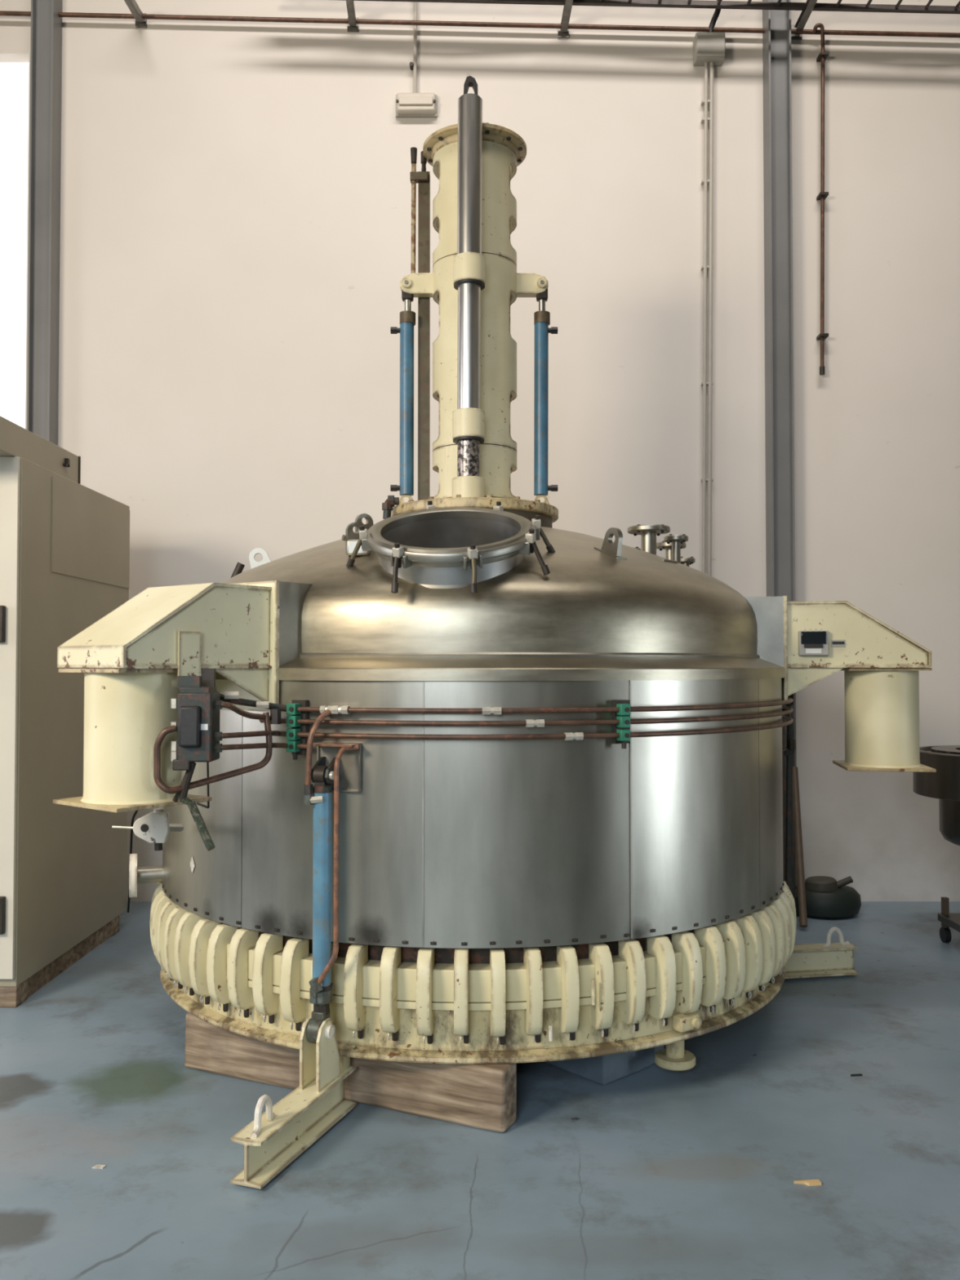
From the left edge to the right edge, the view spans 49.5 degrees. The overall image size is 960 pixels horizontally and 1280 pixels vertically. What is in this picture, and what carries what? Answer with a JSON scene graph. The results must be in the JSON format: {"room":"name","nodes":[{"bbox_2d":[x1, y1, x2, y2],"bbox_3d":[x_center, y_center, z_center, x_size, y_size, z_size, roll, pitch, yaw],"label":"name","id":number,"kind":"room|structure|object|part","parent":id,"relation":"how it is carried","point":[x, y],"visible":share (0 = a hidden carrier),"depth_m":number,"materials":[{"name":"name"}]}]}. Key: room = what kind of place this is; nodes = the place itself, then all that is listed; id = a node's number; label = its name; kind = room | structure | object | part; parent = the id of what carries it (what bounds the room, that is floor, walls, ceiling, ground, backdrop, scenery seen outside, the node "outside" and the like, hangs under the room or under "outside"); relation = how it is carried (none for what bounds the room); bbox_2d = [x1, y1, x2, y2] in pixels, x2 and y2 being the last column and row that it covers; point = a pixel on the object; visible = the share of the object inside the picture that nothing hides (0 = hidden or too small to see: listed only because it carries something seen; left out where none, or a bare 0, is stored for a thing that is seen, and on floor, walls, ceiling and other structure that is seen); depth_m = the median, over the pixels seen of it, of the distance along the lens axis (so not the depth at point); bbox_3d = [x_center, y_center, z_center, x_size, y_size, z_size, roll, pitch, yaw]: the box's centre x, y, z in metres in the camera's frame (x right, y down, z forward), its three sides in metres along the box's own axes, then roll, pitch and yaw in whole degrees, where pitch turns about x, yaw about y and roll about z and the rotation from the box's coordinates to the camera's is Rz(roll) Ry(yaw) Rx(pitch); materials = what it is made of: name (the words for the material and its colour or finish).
{"room":"factory floor","nodes":[
{"label":"factory floor","id":0,"kind":"room"},
{"bbox_2d":[0,0,959,901],"bbox_3d":[0.000,-2.837,6.820,14.400,9.000,0.200,0,-1,0],"label":"wall","id":1,"kind":"structure","parent":0,"point":[236,196],"depth_m":6.71,"materials":[{"name":"white paint"}]},
{"bbox_2d":[0,62,29,428],"bbox_3d":[-3.667,-2.065,6.822,1.500,3.456,0.040,0,-1,0],"label":"window","id":2,"kind":"structure","parent":1,"relation":"in","point":[14,76],"depth_m":6.82,"materials":[{"name":"white"}]},
{"bbox_2d":[124,0,146,27],"bbox_3d":[-2.186,-3.992,6.565,0.070,0.126,0.365,0,-1,-2],"label":"strut","id":3,"kind":"object","parent":1,"relation":"attached to","point":[132,5],"visible":1,"depth_m":6.62,"materials":[{"name":"metal"}]},
{"bbox_3d":[-2.192,-4.006,6.740,0.070,0.090,0.012,0,-1,0],"label":"foot plate","id":4,"kind":"part","parent":3,"relation":"part of","materials":[{"name":"grey metal"}]},
{"bbox_2d":[346,0,358,31],"bbox_3d":[-0.820,-3.983,6.566,0.073,0.090,0.359,0,-1,0],"label":"strut","id":5,"kind":"object","parent":1,"relation":"attached to","point":[352,26],"visible":1,"depth_m":6.63,"materials":[{"name":"metal"}]},
{"bbox_3d":[-0.822,-3.979,6.739,0.070,0.090,0.012,0,-1,0],"label":"foot plate","id":6,"kind":"part","parent":5,"relation":"part of","materials":[{"name":"grey metal"}]},
{"bbox_2d":[409,1,417,93],"bbox_3d":[-0.428,-3.880,6.710,0.048,0.752,0.050,0,-1,0],"label":"conduit","id":7,"kind":"object","parent":1,"relation":"attached to","point":[413,64],"visible":1,"depth_m":6.70,"materials":[{"name":"metal"}]},
{"bbox_2d":[395,93,437,117],"bbox_3d":[-0.410,-3.444,6.694,0.267,0.140,0.081,0,-1,0],"label":"wall lamp","id":8,"kind":"object","parent":1,"relation":"attached to","point":[407,104],"visible":1,"depth_m":6.67,"materials":[{"name":"grey plastic"}]},
{"bbox_2d":[0,10,959,37],"bbox_3d":[-0.001,-3.957,6.697,6.698,0.184,0.028,0,-1,0],"label":"pipe","id":9,"kind":"object","parent":1,"relation":"attached to","point":[11,13],"visible":1,"depth_m":6.69,"materials":[{"name":"metal"}]},
{"bbox_2d":[557,0,573,38],"bbox_3d":[0.541,-3.949,6.564,0.074,0.102,0.361,0,-1,0],"label":"strut","id":10,"kind":"object","parent":1,"relation":"attached to","point":[562,33],"visible":1,"depth_m":6.62,"materials":[{"name":"metal"}]},
{"bbox_3d":[0.539,-3.939,6.739,0.070,0.090,0.012,0,-1,0],"label":"foot plate","id":11,"kind":"part","parent":10,"relation":"part of","materials":[{"name":"grey metal"}]},
{"bbox_2d":[353,0,959,13],"bbox_3d":[1.030,-4.012,6.428,4.813,0.180,0.231,0,-1,0],"label":"cable tray","id":12,"kind":"object","parent":10,"relation":"on","point":[838,6],"visible":0.95,"depth_m":6.51,"materials":[{"name":"metal"}]},
{"bbox_2d":[701,62,713,575],"bbox_3d":[1.456,-1.949,6.675,0.095,3.522,0.058,0,-1,0],"label":"conduit","id":13,"kind":"object","parent":1,"relation":"attached to","point":[705,102],"depth_m":6.65,"materials":[{"name":"grey metal"}]},
{"bbox_2d":[693,31,725,66],"bbox_3d":[1.471,-3.793,6.688,0.189,0.166,0.110,0,-1,0],"label":"junction box","id":14,"kind":"object","parent":1,"relation":"attached to","point":[708,46],"visible":1,"depth_m":6.63,"materials":[{"name":"grey plastic"}]},
{"bbox_3d":[1.471,-3.794,6.639,0.179,0.156,0.012,0,-1,0],"label":"lid","id":15,"kind":"part","parent":14,"relation":"part of","materials":[{"name":"grey plastic"}]},
{"bbox_2d":[707,0,722,31],"bbox_3d":[1.504,-3.972,6.628,0.056,0.212,0.182,0,-1,-11],"label":"cable","id":16,"kind":"object","parent":14,"relation":"attached to","point":[717,12],"visible":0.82,"depth_m":6.67,"materials":[{"name":"black rubber"}]},
{"bbox_2d":[791,0,817,39],"bbox_3d":[2.046,-3.940,6.564,0.071,0.103,0.361,0,-1,0],"label":"strut","id":17,"kind":"object","parent":1,"relation":"attached to","point":[804,15],"visible":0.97,"depth_m":6.61,"materials":[{"name":"metal"}]},
{"bbox_3d":[2.046,-3.930,6.738,0.070,0.090,0.012,0,-1,0],"label":"foot plate","id":18,"kind":"part","parent":17,"relation":"part of","materials":[{"name":"grey metal"}]},
{"bbox_2d":[813,22,828,375],"bbox_3d":[2.182,-2.814,6.669,0.095,2.246,0.101,0,-1,0],"label":"pipe","id":19,"kind":"object","parent":1,"relation":"attached to","point":[823,55],"visible":1,"depth_m":6.66,"materials":[{"name":"metal"}]},
{"bbox_2d":[0,901,959,1279],"bbox_3d":[0.000,1.574,0.963,14.400,0.100,12.600,0,-1,0],"label":"floor","id":20,"kind":"structure","parent":0,"point":[655,1172],"depth_m":3.19,"materials":[{"name":"blue concrete"}]},
{"bbox_2d":[26,0,62,445],"bbox_3d":[-2.776,-2.822,6.620,0.202,8.960,0.200,0,-1,0],"label":"steel column","id":21,"kind":"structure","parent":20,"relation":"on","point":[46,41],"depth_m":6.62,"materials":[{"name":"grey metal"}]},
{"bbox_2d":[0,415,129,1007],"bbox_3d":[-2.630,0.340,5.128,1.210,2.568,1.770,0,-1,0],"label":"tall cabinet","id":22,"kind":"object","parent":20,"relation":"on","point":[64,544],"visible":0.98,"depth_m":4.91,"materials":[{"name":"metal"}]},
{"bbox_3d":[-2.093,1.197,4.533,0.050,0.160,0.030,0,-1,0],"label":"door handle","id":23,"kind":"part","parent":22,"relation":"part of","materials":[{"name":"metal"}]},
{"bbox_3d":[-2.107,-0.071,4.563,0.050,0.160,0.030,0,-1,0],"label":"door handle","id":24,"kind":"part","parent":22,"relation":"part of","materials":[{"name":"metal"}]},
{"bbox_3d":[-2.630,0.335,4.579,1.190,2.290,0.024,0,-1,0],"label":"door","id":25,"kind":"part","parent":22,"relation":"part of","materials":[{"name":"beige metal"}]},
{"bbox_2d":[0,415,80,484],"bbox_3d":[-2.634,-0.877,4.804,1.203,0.150,1.064,0,-1,0],"label":"hood","id":26,"kind":"object","parent":22,"relation":"attached to","point":[17,443],"depth_m":4.82,"materials":[{"name":"metal"}]},
{"bbox_3d":[-2.028,-0.537,5.481,0.006,0.453,1.087,0,-1,0],"label":"panel","id":27,"kind":"part","parent":22,"relation":"part of","materials":[{"name":"beige metal"}]},
{"bbox_2d":[92,1164,106,1168],"bbox_3d":[-1.138,1.574,3.114,0.036,0.003,0.019,0,-1,8],"label":"scrap","id":28,"kind":"object","parent":20,"relation":"on","point":[96,1166],"visible":1,"depth_m":3.11,"materials":[{"name":"white paper"}]},
{"bbox_2d":[184,1012,516,1133],"bbox_3d":[-0.490,1.487,3.655,1.304,0.203,0.117,-1,-2,25],"label":"block","id":29,"kind":"object","parent":20,"relation":"on","point":[483,1096],"visible":0.56,"depth_m":3.50,"materials":[{"name":"brown wood"}]},
{"bbox_2d":[53,75,936,1189],"bbox_3d":[0.226,-0.421,4.835,3.400,4.049,3.657,0,-1,0],"label":"vessel","id":30,"kind":"object","parent":20,"relation":"on","point":[460,775],"visible":1,"depth_m":3.54,"materials":[{"name":"metal"}]},
{"bbox_3d":[-1.114,0.098,3.356,0.330,0.012,0.330,-1,-2,37],"label":"plate","id":31,"kind":"part","parent":30,"relation":"part of","materials":[{"name":"beige paint"}]},
{"bbox_3d":[-1.225,0.649,3.606,0.093,0.014,0.009,0,-1,0],"label":"pin rod","id":32,"kind":"part","parent":30,"relation":"part of","materials":[{"name":"metal"}]},
{"bbox_2d":[127,810,137,912],"bbox_3d":[-1.916,1.230,5.720,0.028,0.695,0.759,1,-1,-22],"label":"cable","id":33,"kind":"object","parent":30,"relation":"part of","point":[135,811],"visible":0.7,"depth_m":5.54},
{"bbox_3d":[-1.114,0.514,3.346,0.350,0.013,0.350,-1,-2,37],"label":"foot plate","id":34,"kind":"part","parent":30,"relation":"part of","materials":[{"name":"beige paint"}]},
{"bbox_3d":[-1.137,0.649,3.606,0.122,0.104,0.024,0,-1,0],"label":"eye plate","id":35,"kind":"part","parent":30,"relation":"part of","materials":[{"name":"white paint"}]},
{"bbox_3d":[-1.343,0.595,4.563,0.056,0.874,0.699,0,-1,-8],"label":"jacket panel","id":36,"kind":"part","parent":30,"relation":"part of","materials":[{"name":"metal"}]},
{"bbox_3d":[-1.035,-0.047,3.462,0.362,0.276,0.578,-1,-2,37],"label":"plate","id":37,"kind":"part","parent":30,"relation":"part of","materials":[{"name":"beige paint"}]},
{"bbox_3d":[-1.113,0.676,3.755,0.032,0.070,0.265,0,-1,-3],"label":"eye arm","id":38,"kind":"part","parent":30,"relation":"part of","materials":[{"name":"metal"}]},
{"bbox_3d":[-0.873,0.558,3.209,0.162,0.171,0.030,-1,-2,34],"label":"hand lever","id":39,"kind":"part","parent":30,"relation":"part of","materials":[{"name":"green metal"}]},
{"bbox_3d":[-1.030,-0.044,3.468,0.350,0.260,0.563,-1,-2,37],"label":"support arm","id":40,"kind":"part","parent":30,"relation":"part of","materials":[{"name":"beige paint"}]},
{"bbox_3d":[-0.947,0.490,3.562,0.075,0.166,0.010,-1,-2,45],"label":"wire frame","id":41,"kind":"part","parent":30,"relation":"part of","materials":[{"name":"metal"}]},
{"bbox_3d":[-1.070,0.580,3.933,0.056,0.874,0.699,1,-2,-38],"label":"jacket panel","id":42,"kind":"part","parent":30,"relation":"part of","materials":[{"name":"metal"}]},
{"bbox_3d":[-0.851,0.268,3.212,0.026,0.019,0.004,0,-1,0],"label":"label plate","id":43,"kind":"part","parent":30,"relation":"part of","materials":[{"name":"silver metal"}]},
{"bbox_3d":[-0.878,0.132,3.348,0.053,0.081,0.020,0,-1,0],"label":"rail","id":44,"kind":"part","parent":30,"relation":"part of","materials":[{"name":"metal"}]},
{"bbox_3d":[-0.856,0.024,3.695,0.410,0.450,0.014,-1,-2,37],"label":"plate","id":45,"kind":"part","parent":30,"relation":"part of","materials":[{"name":"beige paint"}]},
{"bbox_3d":[-0.608,0.295,3.526,0.055,0.185,0.020,-1,-2,25],"label":"clamp rail","id":46,"kind":"part","parent":30,"relation":"part of","materials":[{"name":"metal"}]},
{"bbox_3d":[-0.548,1.335,3.403,0.010,0.210,0.145,-1,-1,20],"label":"clevis plate","id":47,"kind":"part","parent":30,"relation":"part of","materials":[{"name":"beige paint"}]},
{"bbox_3d":[-0.492,1.335,3.383,0.010,0.210,0.145,-1,-1,20],"label":"clevis plate","id":48,"kind":"part","parent":30,"relation":"part of","materials":[{"name":"beige paint"}]},
{"bbox_3d":[-0.519,0.570,3.523,0.699,0.874,0.056,-1,-1,22],"label":"jacket panel","id":49,"kind":"part","parent":30,"relation":"part of","materials":[{"name":"metal"}]},
{"bbox_2d":[312,742,361,746],"bbox_3d":[-0.477,0.346,3.446,0.155,0.007,0.070,-1,-1,20],"label":"bracket","id":50,"kind":"object","parent":30,"relation":"attached to","point":[314,744],"depth_m":3.43,"materials":[{"name":"metal"}]},
{"bbox_3d":[-0.478,1.410,3.506,0.060,0.066,0.060,-1,-1,20],"label":"hanger post","id":51,"kind":"part","parent":30,"relation":"part of","materials":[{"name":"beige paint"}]},
{"bbox_3d":[-0.464,-0.377,3.870,0.072,0.121,0.016,1,-2,-35],"label":"hinge plate","id":52,"kind":"part","parent":30,"relation":"part of","materials":[{"name":"metal"}]},
{"bbox_3d":[-0.448,-0.315,3.746,0.073,0.108,0.017,-1,-2,32],"label":"swing handle","id":53,"kind":"part","parent":30,"relation":"part of","materials":[{"name":"grey metal"}]},
{"bbox_3d":[-0.442,-0.421,3.971,0.072,0.121,0.016,1,-2,-35],"label":"hinge plate","id":54,"kind":"part","parent":30,"relation":"part of","materials":[{"name":"metal"}]},
{"bbox_3d":[-0.284,-0.220,3.495,0.021,0.128,0.047,0,-1,11],"label":"swing handle","id":55,"kind":"part","parent":30,"relation":"part of","materials":[{"name":"metal"}]},
{"bbox_3d":[-0.334,-1.542,4.808,0.031,0.089,0.032,0,-1,0],"label":"rod","id":56,"kind":"part","parent":30,"relation":"part of","materials":[{"name":"silver metal"}]},
{"bbox_3d":[-0.261,-1.397,4.860,0.053,1.570,0.050,0,-1,0],"label":"rail","id":57,"kind":"part","parent":30,"relation":"part of","materials":[{"name":"brown metal"}]},
{"bbox_2d":[452,475,484,497],"bbox_3d":[-0.051,-0.634,4.541,0.142,0.131,0.191,0,-1,0],"label":"socket","id":58,"kind":"object","parent":30,"relation":"attached to","point":[462,486],"depth_m":4.46,"materials":[{"name":"beige paint"}]},
{"bbox_3d":[-0.020,-0.215,3.460,0.020,0.122,0.036,0,-1,0],"label":"swing handle","id":59,"kind":"part","parent":30,"relation":"part of","materials":[{"name":"grey metal"}]},
{"bbox_3d":[0.164,0.568,3.444,0.699,0.874,0.056,0,-1,-8],"label":"jacket panel","id":60,"kind":"part","parent":30,"relation":"part of","materials":[{"name":"metal"}]},
{"bbox_3d":[0.208,-0.285,3.621,0.067,0.121,0.023,0,-1,14],"label":"swing handle","id":61,"kind":"part","parent":30,"relation":"part of","materials":[{"name":"metal"}]},
{"bbox_3d":[0.286,-1.542,4.808,0.031,0.089,0.032,0,-1,0],"label":"rod","id":62,"kind":"part","parent":30,"relation":"part of","materials":[{"name":"silver metal"}]},
{"bbox_3d":[0.240,-0.366,3.820,0.086,0.100,0.018,1,-2,-41],"label":"swing handle","id":63,"kind":"part","parent":30,"relation":"part of","materials":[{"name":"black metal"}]},
{"bbox_3d":[0.474,0.274,3.495,0.055,0.145,0.020,1,-1,-21],"label":"clamp rail","id":64,"kind":"part","parent":30,"relation":"part of","materials":[{"name":"metal"}]},
{"bbox_3d":[0.794,0.574,3.717,0.699,0.874,0.056,1,-2,-38],"label":"jacket panel","id":65,"kind":"part","parent":30,"relation":"part of","materials":[{"name":"metal"}]},
{"bbox_3d":[1.204,0.588,4.269,0.056,0.874,0.699,-1,-1,22],"label":"jacket panel","id":66,"kind":"part","parent":30,"relation":"part of","materials":[{"name":"metal"}]},
{"bbox_3d":[1.309,0.044,4.558,0.014,0.450,0.410,0,-1,9],"label":"plate","id":67,"kind":"part","parent":30,"relation":"part of","materials":[{"name":"beige paint"}]},
{"bbox_3d":[1.388,0.046,4.337,0.063,0.019,0.004,0,-1,9],"label":"name plate","id":68,"kind":"part","parent":30,"relation":"part of","materials":[{"name":"silver metal"}]},
{"bbox_3d":[1.593,-0.019,4.515,0.563,0.260,0.350,0,-1,9],"label":"support arm","id":69,"kind":"part","parent":30,"relation":"part of","materials":[{"name":"beige paint"}]},
{"bbox_3d":[1.601,-0.022,4.514,0.628,0.276,0.448,0,-1,0],"label":"plate","id":70,"kind":"part","parent":30,"relation":"part of","materials":[{"name":"beige paint"}]},
{"bbox_3d":[1.728,0.542,4.480,0.350,0.013,0.350,0,-1,9],"label":"foot plate","id":71,"kind":"part","parent":30,"relation":"part of","materials":[{"name":"beige paint"}]},
{"bbox_3d":[1.728,0.125,4.490,0.330,0.012,0.330,0,-1,9],"label":"plate","id":72,"kind":"part","parent":30,"relation":"part of","materials":[{"name":"beige paint"}]},
{"bbox_2d":[544,1044,664,1085],"bbox_3d":[0.469,1.493,3.933,0.353,0.203,0.307,1,-2,-43],"label":"block","id":73,"kind":"object","parent":20,"relation":"on","point":[604,1070],"visible":0.23,"depth_m":3.78,"materials":[{"name":"concrete"}]},
{"bbox_2d":[762,0,797,886],"bbox_3d":[1.900,-2.822,6.620,0.202,8.960,0.200,0,-1,0],"label":"steel column","id":74,"kind":"structure","parent":20,"relation":"on","point":[776,38],"depth_m":6.61,"materials":[{"name":"grey metal"}]},
{"bbox_2d":[782,704,795,902],"bbox_3d":[1.817,0.961,6.154,0.059,1.310,0.521,0,-1,15],"label":"leaning pole","id":75,"kind":"object","parent":20,"relation":"on","point":[784,728],"visible":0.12,"depth_m":6.12,"materials":[{"name":"brown wood"}]},
{"bbox_2d":[792,766,807,927],"bbox_3d":[1.875,1.200,6.133,0.043,0.866,0.528,0,-1,11],"label":"leaning pole","id":76,"kind":"object","parent":20,"relation":"on","point":[796,798],"visible":0.88,"depth_m":6.09,"materials":[{"name":"metal"}]},
{"bbox_2d":[793,1179,821,1186],"bbox_3d":[0.947,1.569,3.010,0.076,0.008,0.020,0,-1,-8],"label":"wood sliver","id":77,"kind":"object","parent":20,"relation":"on","point":[809,1182],"visible":1,"depth_m":3.01,"materials":[{"name":"beige wood"}]},
{"bbox_2d":[795,875,861,919],"bbox_3d":[2.030,1.535,6.285,0.520,0.234,0.360,0,-1,0],"label":"pot","id":78,"kind":"object","parent":20,"relation":"on","point":[826,898],"visible":0.7,"depth_m":6.15,"materials":[{"name":"black metal"}]},
{"bbox_3d":[2.170,1.461,6.257,0.135,0.087,0.040,0,-1,0],"label":"spout","id":79,"kind":"part","parent":78,"relation":"part of","materials":[{"name":"black metal"}]},
{"bbox_2d":[850,1073,862,1076],"bbox_3d":[1.373,1.589,3.806,0.044,0.006,0.008,0,-1,-8],"label":"scrap","id":80,"kind":"object","parent":20,"relation":"on","point":[858,1074],"visible":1,"depth_m":3.80,"materials":[{"name":"metal"}]},
{"bbox_2d":[912,745,959,942],"bbox_3d":[2.700,1.105,5.475,0.780,1.054,0.780,0,-1,0],"label":"machine","id":81,"kind":"object","parent":20,"relation":"on","point":[944,784],"visible":0.92,"depth_m":5.41,"materials":[{"name":"metal"}]},
{"bbox_3d":[2.520,1.476,5.646,0.030,0.160,0.030,0,-1,0],"label":"leg","id":82,"kind":"part","parent":81,"relation":"part of","materials":[{"name":"metal"}]},
{"bbox_3d":[2.700,1.502,5.465,0.420,0.040,0.420,0,-1,0],"label":"foot frame","id":83,"kind":"part","parent":81,"relation":"part of","materials":[{"name":"metal"}]}
]}

